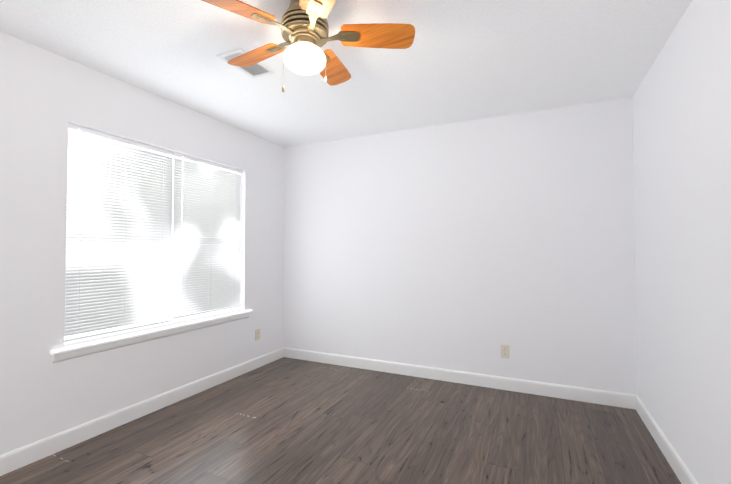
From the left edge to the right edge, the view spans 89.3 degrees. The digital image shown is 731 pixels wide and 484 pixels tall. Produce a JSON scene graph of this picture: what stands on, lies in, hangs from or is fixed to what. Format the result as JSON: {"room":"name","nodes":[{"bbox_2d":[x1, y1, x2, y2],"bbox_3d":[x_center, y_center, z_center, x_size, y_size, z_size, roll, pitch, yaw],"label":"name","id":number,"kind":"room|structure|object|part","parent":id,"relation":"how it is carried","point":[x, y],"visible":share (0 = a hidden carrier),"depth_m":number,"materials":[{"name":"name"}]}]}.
{"room":"empty bedroom","nodes":[
{"label":"empty bedroom","id":0,"kind":"room"},
{"bbox_2d":[0,31,284,454],"bbox_3d":[-1.886,0.066,2.488,0.160,2.440,4.420,-1,-1,25],"label":"wall","id":1,"kind":"structure","parent":0,"point":[47,97],"depth_m":2.37,"materials":[{"name":"white paint"}]},
{"bbox_2d":[0,347,283,475],"bbox_3d":[-1.806,1.231,2.425,0.015,0.108,4.100,-1,-1,25],"label":"baseboard","id":2,"kind":"structure","parent":1,"relation":"attached to","point":[15,459],"depth_m":2.58,"materials":[{"name":"white wood"}]},
{"bbox_2d":[53,313,248,362],"bbox_3d":[-1.541,0.725,3.008,0.014,0.056,1.680,-1,-1,25],"label":"apron","id":3,"kind":"object","parent":1,"relation":"attached to","point":[96,349],"visible":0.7,"depth_m":2.72,"materials":[{"name":"white"}]},
{"bbox_2d":[64,129,238,343],"bbox_3d":[-1.633,-0.036,3.068,0.121,1.420,1.560,-1,-1,25],"label":"window","id":4,"kind":"structure","parent":1,"relation":"in","point":[169,318],"depth_m":2.98,"materials":[{"name":"white plastic"}]},
{"bbox_2d":[64,124,173,341],"bbox_3d":[-1.749,-0.054,2.693,0.042,1.393,0.770,-1,-1,25],"label":"window blind","id":5,"kind":"object","parent":4,"relation":"attached to","point":[118,262],"visible":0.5,"depth_m":2.64,"materials":[{"name":"white plastic"}]},
{"bbox_3d":[-1.650,-0.036,3.076,0.064,1.330,1.470,-1,-1,25],"label":"window sashes","id":6,"kind":"part","parent":4,"relation":"part of","materials":[{"name":"white plastic"}]},
{"bbox_3d":[-1.656,-0.036,3.079,0.031,1.310,1.450,-1,-1,25],"label":"glass","id":7,"kind":"part","parent":4,"relation":"part of","materials":[{"name":"clear glass"}]},
{"bbox_2d":[171,152,241,318],"bbox_3d":[-1.421,-0.047,3.399,0.042,1.375,0.770,-1,-1,25],"label":"window blind","id":8,"kind":"object","parent":4,"relation":"attached to","point":[206,259],"visible":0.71,"depth_m":3.35,"materials":[{"name":"white plastic"}]},
{"bbox_2d":[50,309,252,354],"bbox_3d":[-1.566,0.685,3.020,0.130,0.024,1.710,-1,-1,25],"label":"stool","id":9,"kind":"object","parent":1,"relation":"attached to","point":[94,342],"visible":0.98,"depth_m":2.71,"materials":[{"name":"white wood"}]},
{"bbox_2d":[255,328,259,339],"bbox_3d":[-1.131,0.973,3.893,0.008,0.115,0.070,-1,-1,25],"label":"outlet","id":10,"kind":"object","parent":1,"relation":"attached to","point":[257,334],"visible":1,"depth_m":3.88,"materials":[{"name":"beige plastic"}]},
{"bbox_2d":[0,357,680,483],"bbox_3d":[-0.285,1.329,1.716,3.690,0.120,4.420,-1,-1,25],"label":"floor","id":11,"kind":"structure","parent":0,"point":[284,420],"depth_m":2.41,"materials":[{"name":"wood"}]},
{"bbox_2d":[0,0,691,146],"bbox_3d":[-0.285,-1.231,1.774,3.690,0.120,4.420,-1,-1,25],"label":"ceiling","id":12,"kind":"structure","parent":0,"point":[461,60],"depth_m":2.31,"materials":[{"name":"paint"}]},
{"bbox_2d":[216,48,275,77],"bbox_3d":[-0.768,-1.146,2.405,0.200,0.020,0.330,-1,-1,25],"label":"ceiling vent","id":13,"kind":"object","parent":12,"relation":"in","point":[259,69],"visible":0.56,"depth_m":2.45,"materials":[{"name":"white metal"}]},
{"bbox_2d":[202,0,414,91],"bbox_3d":[-0.304,-0.938,1.830,1.030,0.462,1.030,-1,-1,25],"label":"ceiling fan","id":14,"kind":"object","parent":12,"relation":"hanging from","point":[303,25],"visible":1,"depth_m":1.77,"materials":[{"name":"wood"},{"name":"antique brass"},{"name":"frosted glass"}]},
{"bbox_2d":[281,10,328,34],"bbox_3d":[-0.295,-1.032,1.807,0.229,0.068,0.229,-1,-1,25],"label":"motor housing","id":15,"kind":"object","parent":14,"relation":"attached to","point":[293,22],"depth_m":1.72,"materials":[{"name":"gold metal"}]},
{"bbox_3d":[-0.295,-0.893,1.804,0.206,0.116,0.206,-1,-1,25],"label":"globe","id":16,"kind":"part","parent":14,"relation":"part of","materials":[{"name":"white glass"}]},
{"bbox_2d":[284,97,636,394],"bbox_3d":[0.612,0.093,3.676,3.690,2.440,0.160,-1,-1,25],"label":"wall","id":17,"kind":"structure","parent":0,"point":[471,246],"depth_m":3.40,"materials":[{"name":"white paint"}]},
{"bbox_2d":[284,347,636,409],"bbox_3d":[0.576,1.257,3.570,3.370,0.108,0.015,-1,-1,25],"label":"baseboard","id":18,"kind":"structure","parent":17,"relation":"attached to","point":[615,399],"depth_m":3.36,"materials":[{"name":"white wood"}]},
{"bbox_2d":[501,345,508,357],"bbox_3d":[1.234,0.969,3.275,0.070,0.115,0.008,-1,-1,25],"label":"outlet","id":19,"kind":"object","parent":17,"relation":"attached to","point":[504,351],"visible":1,"depth_m":3.27,"materials":[{"name":"beige plastic"}]},
{"bbox_2d":[632,0,730,483],"bbox_3d":[1.316,0.032,1.001,0.160,2.440,4.420,-1,-1,25],"label":"wall","id":20,"kind":"structure","parent":0,"point":[681,100],"depth_m":1.86,"materials":[{"name":"white paint"}]},
{"bbox_2d":[635,395,697,483],"bbox_3d":[1.236,1.199,1.012,0.015,0.108,4.100,-1,-1,25],"label":"baseboard","id":21,"kind":"structure","parent":20,"relation":"attached to","point":[682,472],"depth_m":2.19,"materials":[{"name":"white wood"}]},
{"label":"outside","id":22,"kind":"structure","parent":0,"visible":0},
{"bbox_2d":[70,142,228,219],"bbox_3d":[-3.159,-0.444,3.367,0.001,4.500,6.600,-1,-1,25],"label":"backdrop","id":23,"kind":"structure","parent":22,"point":[143,175],"depth_m":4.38,"materials":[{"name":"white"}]}
]}

